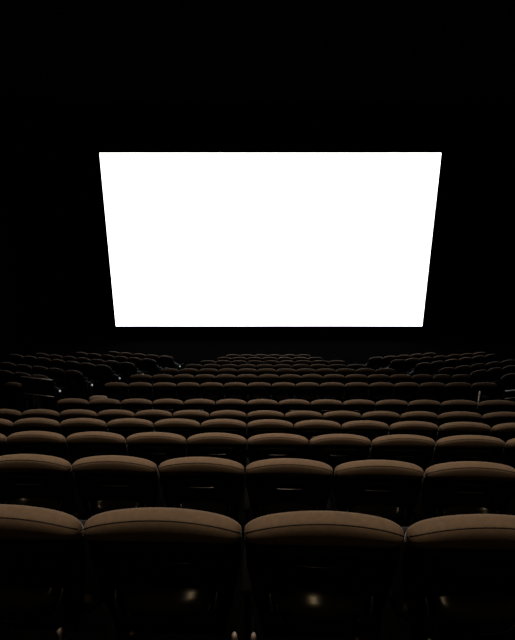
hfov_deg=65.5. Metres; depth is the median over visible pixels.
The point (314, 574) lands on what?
seat
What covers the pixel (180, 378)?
seat
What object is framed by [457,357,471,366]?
seat
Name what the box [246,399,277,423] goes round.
seat
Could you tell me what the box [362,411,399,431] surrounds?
seat
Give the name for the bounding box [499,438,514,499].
seat
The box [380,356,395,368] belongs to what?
seat
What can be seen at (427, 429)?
seat
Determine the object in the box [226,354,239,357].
seat
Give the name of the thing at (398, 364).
seat
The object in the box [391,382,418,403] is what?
seat
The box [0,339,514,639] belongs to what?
floor
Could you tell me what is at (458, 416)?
seat
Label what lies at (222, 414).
seat
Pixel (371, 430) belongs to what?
seat
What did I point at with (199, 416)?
seat
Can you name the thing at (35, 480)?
seat
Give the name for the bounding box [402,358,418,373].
seat
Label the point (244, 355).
seat
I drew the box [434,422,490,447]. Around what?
seat
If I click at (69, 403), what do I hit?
seat
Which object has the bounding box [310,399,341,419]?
seat
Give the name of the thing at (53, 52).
ceiling
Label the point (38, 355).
seat
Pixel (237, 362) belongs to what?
seat
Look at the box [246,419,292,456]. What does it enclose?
seat
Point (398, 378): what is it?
seat
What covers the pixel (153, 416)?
seat
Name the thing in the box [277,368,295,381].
seat
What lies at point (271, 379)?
seat
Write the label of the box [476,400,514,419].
seat
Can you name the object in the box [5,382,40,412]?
seat
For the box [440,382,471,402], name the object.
seat
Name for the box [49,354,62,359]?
seat
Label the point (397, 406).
seat
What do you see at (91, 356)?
seat
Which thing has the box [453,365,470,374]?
seat
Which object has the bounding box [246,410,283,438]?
seat
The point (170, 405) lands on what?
seat
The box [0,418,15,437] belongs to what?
seat
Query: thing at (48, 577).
seat
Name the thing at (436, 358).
seat
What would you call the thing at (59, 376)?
seat
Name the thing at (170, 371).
seat
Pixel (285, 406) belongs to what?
seat
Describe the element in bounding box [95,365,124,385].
seat
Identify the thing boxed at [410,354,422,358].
seat
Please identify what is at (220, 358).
seat
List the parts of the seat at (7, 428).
backrest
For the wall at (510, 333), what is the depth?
21.65 m
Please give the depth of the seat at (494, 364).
12.47 m
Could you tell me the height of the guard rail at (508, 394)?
1.095 m
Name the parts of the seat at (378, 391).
panel, backrest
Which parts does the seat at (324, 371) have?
backrest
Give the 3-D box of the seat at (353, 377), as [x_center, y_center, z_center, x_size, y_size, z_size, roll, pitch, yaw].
[2.638,1.884,10.995,0.639,0.969,0.418,1,15,4]
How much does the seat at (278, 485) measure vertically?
0.969 m
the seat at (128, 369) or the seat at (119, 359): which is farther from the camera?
the seat at (119, 359)
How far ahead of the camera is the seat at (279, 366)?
13.16 m
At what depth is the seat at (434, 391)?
9.66 m
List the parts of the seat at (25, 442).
backrest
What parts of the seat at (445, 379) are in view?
backrest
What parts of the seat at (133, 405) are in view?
backrest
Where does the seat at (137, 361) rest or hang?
on the floor
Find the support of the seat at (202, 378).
on the floor
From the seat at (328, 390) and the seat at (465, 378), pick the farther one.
the seat at (465, 378)
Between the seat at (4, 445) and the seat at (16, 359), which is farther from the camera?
the seat at (16, 359)
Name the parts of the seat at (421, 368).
backrest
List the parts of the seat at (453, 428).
backrest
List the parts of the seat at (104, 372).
backrest, panel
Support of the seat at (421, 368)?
on the floor
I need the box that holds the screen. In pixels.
[90,144,450,332]
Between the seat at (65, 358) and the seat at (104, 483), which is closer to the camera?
the seat at (104, 483)
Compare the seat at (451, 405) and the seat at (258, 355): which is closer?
the seat at (451, 405)
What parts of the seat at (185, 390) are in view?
backrest, panel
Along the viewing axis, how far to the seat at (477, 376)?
11.43 m
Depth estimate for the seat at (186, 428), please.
4.93 m
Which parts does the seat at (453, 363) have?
backrest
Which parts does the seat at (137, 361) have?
backrest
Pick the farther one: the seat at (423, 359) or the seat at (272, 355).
the seat at (272, 355)
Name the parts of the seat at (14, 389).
backrest, panel, aisle armrest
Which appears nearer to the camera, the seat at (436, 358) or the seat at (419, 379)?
the seat at (419, 379)
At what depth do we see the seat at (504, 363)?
12.62 m
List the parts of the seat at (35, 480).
panel trim, panel, backrest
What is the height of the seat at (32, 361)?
0.969 m
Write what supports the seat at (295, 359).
on the floor
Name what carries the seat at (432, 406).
on the floor
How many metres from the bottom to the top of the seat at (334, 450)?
0.969 m
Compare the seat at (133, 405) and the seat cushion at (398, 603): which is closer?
the seat cushion at (398, 603)
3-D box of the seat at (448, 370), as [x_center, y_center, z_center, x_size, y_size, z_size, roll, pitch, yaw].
[5.441,1.861,12.265,0.988,0.969,0.493,-4,16,-15]
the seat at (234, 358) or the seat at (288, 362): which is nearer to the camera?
the seat at (288, 362)
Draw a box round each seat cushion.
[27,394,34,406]
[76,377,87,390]
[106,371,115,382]
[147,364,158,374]
[390,527,408,621]
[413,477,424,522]
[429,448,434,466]
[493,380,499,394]
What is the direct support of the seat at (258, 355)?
on the floor
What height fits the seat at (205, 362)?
0.969 m
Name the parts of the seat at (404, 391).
panel, backrest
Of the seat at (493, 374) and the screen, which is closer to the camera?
the seat at (493, 374)
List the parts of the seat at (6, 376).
backrest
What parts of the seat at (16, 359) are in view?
backrest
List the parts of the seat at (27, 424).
backrest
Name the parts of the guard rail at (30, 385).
post, infill panel, post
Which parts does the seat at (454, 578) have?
armrest, backrest, panel trim, panel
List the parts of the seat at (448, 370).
backrest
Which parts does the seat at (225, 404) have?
backrest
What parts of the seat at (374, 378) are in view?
backrest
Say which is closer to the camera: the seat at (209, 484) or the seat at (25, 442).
the seat at (209, 484)
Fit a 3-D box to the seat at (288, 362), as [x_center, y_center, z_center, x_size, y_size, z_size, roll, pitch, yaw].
[1.043,1.883,14.664,0.624,0.969,0.418,1,15,4]
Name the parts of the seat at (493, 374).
backrest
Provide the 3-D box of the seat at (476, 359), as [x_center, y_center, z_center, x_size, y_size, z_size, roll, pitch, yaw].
[7.748,1.689,14.373,0.620,0.969,0.418,-3,15,-13]
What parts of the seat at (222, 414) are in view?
backrest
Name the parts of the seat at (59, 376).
backrest, panel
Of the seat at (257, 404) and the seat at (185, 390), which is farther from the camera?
the seat at (185, 390)
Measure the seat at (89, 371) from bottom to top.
0.969 m
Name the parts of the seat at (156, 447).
backrest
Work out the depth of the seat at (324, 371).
11.96 m
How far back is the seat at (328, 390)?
9.65 m
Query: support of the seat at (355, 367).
on the floor
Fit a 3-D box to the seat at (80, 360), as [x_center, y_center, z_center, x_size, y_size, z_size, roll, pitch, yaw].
[-6.091,1.748,14.308,0.620,0.969,0.418,5,16,18]
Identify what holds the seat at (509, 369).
on the floor
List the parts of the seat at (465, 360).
backrest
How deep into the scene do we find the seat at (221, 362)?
14.39 m
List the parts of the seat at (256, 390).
backrest, panel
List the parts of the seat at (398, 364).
backrest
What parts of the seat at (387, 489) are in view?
armrest, panel, panel trim, backrest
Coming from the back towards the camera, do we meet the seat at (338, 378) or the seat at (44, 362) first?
the seat at (44, 362)
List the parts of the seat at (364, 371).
backrest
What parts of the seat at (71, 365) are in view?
backrest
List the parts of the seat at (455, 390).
panel, backrest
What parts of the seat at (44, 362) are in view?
backrest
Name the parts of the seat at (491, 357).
backrest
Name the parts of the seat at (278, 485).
armrest, panel, panel trim, backrest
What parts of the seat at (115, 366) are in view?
backrest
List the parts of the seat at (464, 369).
backrest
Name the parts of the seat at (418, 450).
backrest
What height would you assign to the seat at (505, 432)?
0.969 m
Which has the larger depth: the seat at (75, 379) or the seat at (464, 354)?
the seat at (464, 354)
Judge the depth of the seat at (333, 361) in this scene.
14.39 m
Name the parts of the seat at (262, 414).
backrest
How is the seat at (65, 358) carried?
on the floor
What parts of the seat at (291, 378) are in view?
backrest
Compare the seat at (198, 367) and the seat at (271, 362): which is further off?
the seat at (271, 362)
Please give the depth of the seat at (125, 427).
4.93 m
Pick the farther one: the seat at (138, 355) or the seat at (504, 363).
the seat at (138, 355)
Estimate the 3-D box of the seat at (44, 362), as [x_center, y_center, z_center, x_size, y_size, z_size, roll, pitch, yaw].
[-7.127,1.689,13.657,0.620,0.969,0.418,6,16,20]
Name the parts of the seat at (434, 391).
panel, backrest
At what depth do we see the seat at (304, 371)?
11.96 m
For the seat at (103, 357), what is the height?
0.969 m
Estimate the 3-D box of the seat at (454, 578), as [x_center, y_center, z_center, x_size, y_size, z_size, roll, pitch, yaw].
[0.814,1.109,1.669,0.614,0.969,0.436,0,15,2]
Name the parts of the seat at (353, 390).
panel, backrest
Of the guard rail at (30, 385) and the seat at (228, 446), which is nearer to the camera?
the seat at (228, 446)
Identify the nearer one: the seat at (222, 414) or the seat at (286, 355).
the seat at (222, 414)
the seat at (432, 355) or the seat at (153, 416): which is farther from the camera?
the seat at (432, 355)
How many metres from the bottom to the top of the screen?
9.626 m
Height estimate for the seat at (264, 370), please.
0.969 m
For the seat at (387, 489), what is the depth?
2.62 m
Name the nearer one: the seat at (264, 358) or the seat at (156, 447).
the seat at (156, 447)
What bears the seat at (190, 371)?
on the floor
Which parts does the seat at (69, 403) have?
backrest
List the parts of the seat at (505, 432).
backrest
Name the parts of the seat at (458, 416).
backrest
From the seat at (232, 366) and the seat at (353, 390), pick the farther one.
the seat at (232, 366)
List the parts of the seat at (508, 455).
backrest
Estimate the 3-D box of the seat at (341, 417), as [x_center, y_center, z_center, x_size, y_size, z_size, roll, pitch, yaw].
[1.280,1.819,6.377,0.637,0.969,0.419,1,15,4]
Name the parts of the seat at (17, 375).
backrest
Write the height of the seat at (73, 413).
0.969 m
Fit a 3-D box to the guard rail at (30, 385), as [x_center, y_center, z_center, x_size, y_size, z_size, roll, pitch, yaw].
[-4.875,1.945,9.012,0.872,1.384,0.035,4,15,13]
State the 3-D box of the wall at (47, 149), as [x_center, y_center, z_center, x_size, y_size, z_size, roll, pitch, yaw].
[0.650,-3.604,21.138,26.700,14.000,0.200,0,15,0]
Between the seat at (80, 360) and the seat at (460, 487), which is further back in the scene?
the seat at (80, 360)
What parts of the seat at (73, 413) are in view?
backrest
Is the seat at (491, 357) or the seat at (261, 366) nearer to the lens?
the seat at (261, 366)
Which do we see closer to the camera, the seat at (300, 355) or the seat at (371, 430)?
the seat at (371, 430)
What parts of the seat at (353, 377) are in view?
backrest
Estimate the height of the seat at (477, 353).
0.969 m
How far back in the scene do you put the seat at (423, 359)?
14.83 m
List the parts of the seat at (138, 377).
backrest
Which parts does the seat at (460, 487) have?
panel, panel trim, backrest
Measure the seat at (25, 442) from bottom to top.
0.969 m
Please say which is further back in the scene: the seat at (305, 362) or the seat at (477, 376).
the seat at (305, 362)
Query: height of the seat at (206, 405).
0.969 m
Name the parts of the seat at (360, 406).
backrest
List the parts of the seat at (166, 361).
backrest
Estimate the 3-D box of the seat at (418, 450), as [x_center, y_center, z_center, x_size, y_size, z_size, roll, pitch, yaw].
[1.349,1.495,3.979,0.637,0.969,0.419,1,15,5]
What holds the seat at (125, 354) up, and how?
on the floor
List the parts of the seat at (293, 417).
backrest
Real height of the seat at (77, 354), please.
0.969 m
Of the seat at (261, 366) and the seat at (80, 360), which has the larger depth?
the seat at (80, 360)
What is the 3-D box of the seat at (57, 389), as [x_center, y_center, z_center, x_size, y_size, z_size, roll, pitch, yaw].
[-5.506,1.879,10.793,1.014,0.969,0.493,4,16,15]
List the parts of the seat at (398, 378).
backrest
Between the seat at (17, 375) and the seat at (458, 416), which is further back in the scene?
the seat at (17, 375)
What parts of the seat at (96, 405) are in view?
backrest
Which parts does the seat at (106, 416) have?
backrest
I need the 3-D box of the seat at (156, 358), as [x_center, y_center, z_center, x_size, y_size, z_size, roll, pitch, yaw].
[-4.175,1.815,16.262,0.620,0.969,0.418,5,16,16]
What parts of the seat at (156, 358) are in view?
backrest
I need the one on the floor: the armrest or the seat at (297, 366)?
the seat at (297, 366)
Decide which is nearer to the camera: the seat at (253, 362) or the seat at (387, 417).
the seat at (387, 417)
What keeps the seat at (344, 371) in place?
on the floor
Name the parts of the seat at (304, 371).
backrest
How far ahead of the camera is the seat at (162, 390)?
9.65 m
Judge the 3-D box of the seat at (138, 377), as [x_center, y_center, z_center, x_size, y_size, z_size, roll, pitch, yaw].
[-3.145,1.884,10.995,0.631,0.969,0.418,1,15,4]
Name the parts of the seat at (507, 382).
backrest, panel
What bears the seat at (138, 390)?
on the floor
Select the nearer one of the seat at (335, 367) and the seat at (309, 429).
the seat at (309, 429)
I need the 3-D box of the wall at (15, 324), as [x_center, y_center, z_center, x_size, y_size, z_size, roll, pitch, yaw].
[-12.600,-0.305,8.849,0.200,14.000,25.650,0,15,0]
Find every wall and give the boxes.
[0,105,514,338]
[0,125,32,354]
[505,284,514,342]
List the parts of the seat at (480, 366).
backrest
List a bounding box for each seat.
[0,362,16,372]
[0,370,15,393]
[0,409,22,423]
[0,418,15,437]
[0,433,10,455]
[0,454,86,519]
[0,504,103,639]
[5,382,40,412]
[7,431,72,465]
[10,354,24,364]
[13,372,30,382]
[13,418,61,434]
[16,364,32,375]
[22,409,60,427]
[23,356,38,366]
[31,374,65,400]
[32,366,49,378]
[36,353,49,358]
[37,357,52,368]
[48,368,68,392]
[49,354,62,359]
[51,359,66,370]
[57,398,89,411]
[59,409,97,421]
[60,418,107,437]
[63,356,76,361]
[65,370,93,395]
[66,361,82,374]
[66,431,128,462]
[72,455,161,518]
[75,352,88,358]
[76,357,90,363]
[80,363,98,384]
[83,507,241,639]
[88,353,101,359]
[89,398,121,416]
[91,359,105,365]
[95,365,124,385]
[97,409,134,428]
[101,355,114,360]
[104,382,129,402]
[105,360,122,377]
[107,418,154,444]
[108,351,120,356]
[114,356,127,362]
[120,352,132,357]
[120,362,143,381]
[121,399,153,417]
[126,432,186,470]
[128,357,144,372]
[128,382,153,406]
[130,374,152,389]
[133,353,146,358]
[135,410,171,429]
[142,359,167,374]
[146,355,160,367]
[152,374,173,383]
[153,382,176,399]
[153,399,183,418]
[154,418,199,456]
[158,457,243,521]
[160,356,180,368]
[160,368,178,381]
[173,410,208,433]
[174,374,193,397]
[177,382,199,406]
[179,368,198,382]
[184,399,214,419]
[185,364,202,370]
[187,433,245,465]
[195,374,214,398]
[199,368,217,381]
[200,360,215,365]
[200,382,222,404]
[201,419,245,467]
[203,364,220,369]
[210,410,245,422]
[216,360,230,365]
[216,374,235,394]
[216,399,246,412]
[217,357,231,361]
[218,368,236,378]
[221,364,237,380]
[223,382,246,413]
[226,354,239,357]
[231,360,246,375]
[232,357,246,361]
[237,374,257,394]
[238,368,256,375]
[239,364,255,369]
[240,354,253,357]
[241,511,403,639]
[243,458,332,544]
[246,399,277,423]
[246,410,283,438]
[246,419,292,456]
[246,433,307,466]
[247,357,261,361]
[247,360,262,365]
[247,382,270,413]
[254,354,267,357]
[256,364,273,369]
[257,368,275,381]
[258,374,278,394]
[262,357,276,361]
[263,360,278,368]
[268,354,281,357]
[270,382,294,410]
[274,364,290,374]
[277,357,291,361]
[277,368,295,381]
[278,399,309,420]
[279,360,294,368]
[279,374,300,394]
[282,354,295,358]
[285,411,321,433]
[292,357,306,361]
[292,364,308,369]
[293,382,318,403]
[294,420,340,459]
[295,360,311,368]
[296,354,309,360]
[296,368,315,382]
[301,374,322,394]
[308,357,322,364]
[309,434,370,487]
[310,364,327,373]
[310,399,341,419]
[312,360,327,365]
[316,368,334,382]
[317,382,343,400]
[323,374,344,402]
[323,411,360,433]
[325,460,423,526]
[328,364,345,373]
[329,360,344,364]
[336,368,354,386]
[341,382,368,401]
[341,420,388,459]
[342,399,374,419]
[345,374,366,383]
[346,364,364,373]
[356,368,374,377]
[362,357,382,371]
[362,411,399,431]
[366,374,388,394]
[366,382,393,403]
[369,434,435,471]
[372,514,514,639]
[374,400,407,420]
[376,368,395,379]
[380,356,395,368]
[381,359,404,374]
[388,421,437,440]
[389,374,411,388]
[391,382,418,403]
[396,355,409,359]
[399,411,437,423]
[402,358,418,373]
[403,362,430,379]
[407,400,440,414]
[408,461,514,526]
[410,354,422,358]
[411,374,433,385]
[415,382,444,401]
[418,357,432,363]
[423,353,435,357]
[428,361,444,375]
[429,435,504,466]
[432,355,446,361]
[433,367,454,378]
[433,374,451,385]
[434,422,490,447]
[436,411,481,431]
[437,400,477,420]
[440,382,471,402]
[443,359,458,368]
[446,354,459,359]
[451,374,470,382]
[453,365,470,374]
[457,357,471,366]
[459,353,472,358]
[467,382,497,402]
[468,363,485,375]
[469,370,486,384]
[470,355,484,365]
[473,352,485,356]
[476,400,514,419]
[481,412,514,428]
[483,354,497,364]
[484,367,502,382]
[485,361,500,370]
[489,423,514,442]
[493,373,514,401]
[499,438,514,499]
[500,360,514,367]
[500,365,514,379]
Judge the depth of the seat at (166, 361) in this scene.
15.92 m
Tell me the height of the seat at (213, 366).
0.969 m
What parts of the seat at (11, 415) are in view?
backrest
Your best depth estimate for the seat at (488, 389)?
9.66 m
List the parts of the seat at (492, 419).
backrest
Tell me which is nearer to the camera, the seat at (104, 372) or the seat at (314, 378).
the seat at (314, 378)
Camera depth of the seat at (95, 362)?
13.88 m
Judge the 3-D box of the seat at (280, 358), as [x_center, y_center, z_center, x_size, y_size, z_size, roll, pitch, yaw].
[1.040,1.871,15.825,0.636,0.969,0.418,1,15,4]
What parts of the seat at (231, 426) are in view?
backrest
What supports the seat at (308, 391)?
on the floor
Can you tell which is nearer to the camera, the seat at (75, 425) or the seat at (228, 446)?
the seat at (228, 446)
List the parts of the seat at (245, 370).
backrest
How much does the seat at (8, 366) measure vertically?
0.969 m
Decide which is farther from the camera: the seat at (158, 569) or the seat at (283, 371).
the seat at (283, 371)
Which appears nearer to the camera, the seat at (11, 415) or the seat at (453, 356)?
the seat at (11, 415)
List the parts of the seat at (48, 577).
panel, panel trim, backrest, leg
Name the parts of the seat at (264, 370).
backrest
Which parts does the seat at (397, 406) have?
backrest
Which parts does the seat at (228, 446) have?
backrest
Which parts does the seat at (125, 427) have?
backrest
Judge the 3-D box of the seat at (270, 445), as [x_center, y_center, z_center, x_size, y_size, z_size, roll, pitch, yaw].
[0.178,1.489,4.000,0.622,0.969,0.419,1,15,5]
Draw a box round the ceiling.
[0,0,514,104]
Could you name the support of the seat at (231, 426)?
on the floor
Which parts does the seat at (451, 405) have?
backrest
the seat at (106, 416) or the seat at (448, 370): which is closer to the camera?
the seat at (106, 416)
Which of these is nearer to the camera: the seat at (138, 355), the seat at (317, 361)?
the seat at (317, 361)
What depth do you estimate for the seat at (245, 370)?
11.94 m
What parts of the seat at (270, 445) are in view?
backrest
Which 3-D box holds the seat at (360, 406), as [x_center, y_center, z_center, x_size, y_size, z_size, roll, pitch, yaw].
[1.852,1.890,7.604,0.639,0.969,0.419,1,15,4]
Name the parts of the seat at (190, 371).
backrest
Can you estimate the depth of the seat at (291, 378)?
10.73 m
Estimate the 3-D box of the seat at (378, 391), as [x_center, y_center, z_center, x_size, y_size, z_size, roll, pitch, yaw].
[2.975,1.927,9.881,0.642,0.969,0.418,1,15,4]
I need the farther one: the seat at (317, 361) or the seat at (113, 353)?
the seat at (113, 353)
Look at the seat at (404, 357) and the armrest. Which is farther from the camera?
the seat at (404, 357)
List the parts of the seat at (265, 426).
backrest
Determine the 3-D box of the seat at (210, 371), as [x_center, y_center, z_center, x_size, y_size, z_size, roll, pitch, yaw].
[-1.486,1.875,12.213,0.617,0.969,0.418,1,15,4]
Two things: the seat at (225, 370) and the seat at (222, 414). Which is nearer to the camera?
the seat at (222, 414)
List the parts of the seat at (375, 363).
backrest, panel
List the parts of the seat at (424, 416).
backrest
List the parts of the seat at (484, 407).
backrest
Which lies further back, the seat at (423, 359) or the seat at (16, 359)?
the seat at (423, 359)
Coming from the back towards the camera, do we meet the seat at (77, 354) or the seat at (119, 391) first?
the seat at (77, 354)
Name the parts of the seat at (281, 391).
panel, backrest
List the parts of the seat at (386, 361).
backrest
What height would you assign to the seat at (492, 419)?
0.969 m
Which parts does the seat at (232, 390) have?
backrest, panel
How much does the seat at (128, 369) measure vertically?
0.969 m
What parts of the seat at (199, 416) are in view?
backrest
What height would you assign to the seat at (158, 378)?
0.969 m
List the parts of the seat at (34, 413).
backrest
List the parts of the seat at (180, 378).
backrest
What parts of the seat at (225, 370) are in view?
backrest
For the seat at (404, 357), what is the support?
on the floor
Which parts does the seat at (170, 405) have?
backrest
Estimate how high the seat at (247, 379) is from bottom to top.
0.969 m
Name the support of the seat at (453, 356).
on the floor
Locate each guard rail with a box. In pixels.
[20,376,57,411]
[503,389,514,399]
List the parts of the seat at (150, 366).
backrest, panel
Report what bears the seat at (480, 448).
on the floor
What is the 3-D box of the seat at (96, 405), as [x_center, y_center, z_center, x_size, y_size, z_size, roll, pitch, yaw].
[-2.843,1.879,7.644,0.631,0.969,0.419,1,15,4]
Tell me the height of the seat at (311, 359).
0.969 m
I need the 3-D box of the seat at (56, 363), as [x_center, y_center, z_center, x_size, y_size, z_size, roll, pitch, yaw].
[-6.571,1.732,13.498,0.620,0.969,0.418,6,16,20]
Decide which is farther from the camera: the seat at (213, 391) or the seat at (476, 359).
the seat at (476, 359)
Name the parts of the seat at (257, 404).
backrest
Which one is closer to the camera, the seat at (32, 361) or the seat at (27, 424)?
the seat at (27, 424)
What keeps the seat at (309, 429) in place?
on the floor
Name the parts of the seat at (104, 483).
backrest, panel trim, panel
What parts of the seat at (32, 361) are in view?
backrest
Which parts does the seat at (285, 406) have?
backrest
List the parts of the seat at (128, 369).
panel, backrest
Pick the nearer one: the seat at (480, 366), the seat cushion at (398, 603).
the seat cushion at (398, 603)
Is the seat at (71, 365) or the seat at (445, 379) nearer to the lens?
the seat at (445, 379)
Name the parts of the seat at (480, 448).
backrest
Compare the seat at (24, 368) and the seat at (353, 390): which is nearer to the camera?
the seat at (353, 390)
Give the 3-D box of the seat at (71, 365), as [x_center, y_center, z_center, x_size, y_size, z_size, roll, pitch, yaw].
[-6.015,1.774,13.339,0.620,0.969,0.418,6,16,20]
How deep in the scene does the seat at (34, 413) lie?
6.14 m
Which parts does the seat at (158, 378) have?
backrest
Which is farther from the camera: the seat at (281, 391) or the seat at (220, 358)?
the seat at (220, 358)
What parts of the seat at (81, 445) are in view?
backrest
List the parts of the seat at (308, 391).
panel, backrest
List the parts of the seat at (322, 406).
backrest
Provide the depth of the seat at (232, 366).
13.16 m
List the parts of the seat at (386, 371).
backrest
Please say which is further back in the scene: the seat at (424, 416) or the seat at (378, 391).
the seat at (378, 391)
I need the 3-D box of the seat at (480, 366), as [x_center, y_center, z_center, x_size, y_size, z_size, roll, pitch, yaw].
[6.753,1.774,12.590,0.620,0.969,0.418,-3,15,-12]
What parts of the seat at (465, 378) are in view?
backrest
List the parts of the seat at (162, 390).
backrest, panel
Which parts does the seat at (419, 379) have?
backrest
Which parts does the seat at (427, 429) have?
backrest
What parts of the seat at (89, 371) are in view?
panel, backrest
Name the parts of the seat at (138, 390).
backrest, panel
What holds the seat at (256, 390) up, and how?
on the floor
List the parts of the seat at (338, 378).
backrest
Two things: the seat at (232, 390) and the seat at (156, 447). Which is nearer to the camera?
the seat at (156, 447)
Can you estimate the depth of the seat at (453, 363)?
13.79 m
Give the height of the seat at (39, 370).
0.969 m
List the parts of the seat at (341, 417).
backrest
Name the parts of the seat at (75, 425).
backrest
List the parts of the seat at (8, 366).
backrest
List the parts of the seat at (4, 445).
backrest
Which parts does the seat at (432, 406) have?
backrest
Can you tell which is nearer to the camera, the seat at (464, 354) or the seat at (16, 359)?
the seat at (16, 359)
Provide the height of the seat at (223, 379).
0.969 m
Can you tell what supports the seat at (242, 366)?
on the floor
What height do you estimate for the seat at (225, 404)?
0.969 m
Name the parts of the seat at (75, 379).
backrest, panel, aisle armrest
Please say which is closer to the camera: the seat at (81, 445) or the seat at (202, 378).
the seat at (81, 445)
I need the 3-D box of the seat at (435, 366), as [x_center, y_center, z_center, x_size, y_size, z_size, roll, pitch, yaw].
[6.084,1.821,13.882,0.620,0.969,0.418,-3,15,-13]
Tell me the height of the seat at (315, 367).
0.969 m
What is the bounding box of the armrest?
[79,520,103,612]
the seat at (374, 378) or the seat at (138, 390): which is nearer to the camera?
the seat at (138, 390)
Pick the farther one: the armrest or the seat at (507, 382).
the seat at (507, 382)
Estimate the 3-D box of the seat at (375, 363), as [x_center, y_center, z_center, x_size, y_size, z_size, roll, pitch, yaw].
[4.331,1.859,15.687,0.988,0.969,0.493,-3,15,-12]
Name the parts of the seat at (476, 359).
backrest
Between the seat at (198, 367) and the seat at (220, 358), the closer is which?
the seat at (198, 367)
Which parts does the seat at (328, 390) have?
panel, backrest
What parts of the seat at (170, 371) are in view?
backrest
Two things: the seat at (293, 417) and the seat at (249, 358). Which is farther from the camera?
the seat at (249, 358)
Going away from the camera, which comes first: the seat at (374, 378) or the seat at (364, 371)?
the seat at (374, 378)
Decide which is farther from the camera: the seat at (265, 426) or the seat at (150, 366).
the seat at (150, 366)
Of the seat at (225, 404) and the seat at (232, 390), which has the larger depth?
the seat at (232, 390)
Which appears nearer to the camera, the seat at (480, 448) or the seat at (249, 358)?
the seat at (480, 448)
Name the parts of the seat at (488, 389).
panel, backrest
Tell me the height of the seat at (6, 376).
0.969 m
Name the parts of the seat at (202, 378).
backrest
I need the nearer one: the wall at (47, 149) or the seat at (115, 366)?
the seat at (115, 366)
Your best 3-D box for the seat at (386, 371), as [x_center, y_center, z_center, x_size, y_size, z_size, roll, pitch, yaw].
[3.839,1.873,12.222,0.649,0.969,0.436,0,15,0]
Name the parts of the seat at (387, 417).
backrest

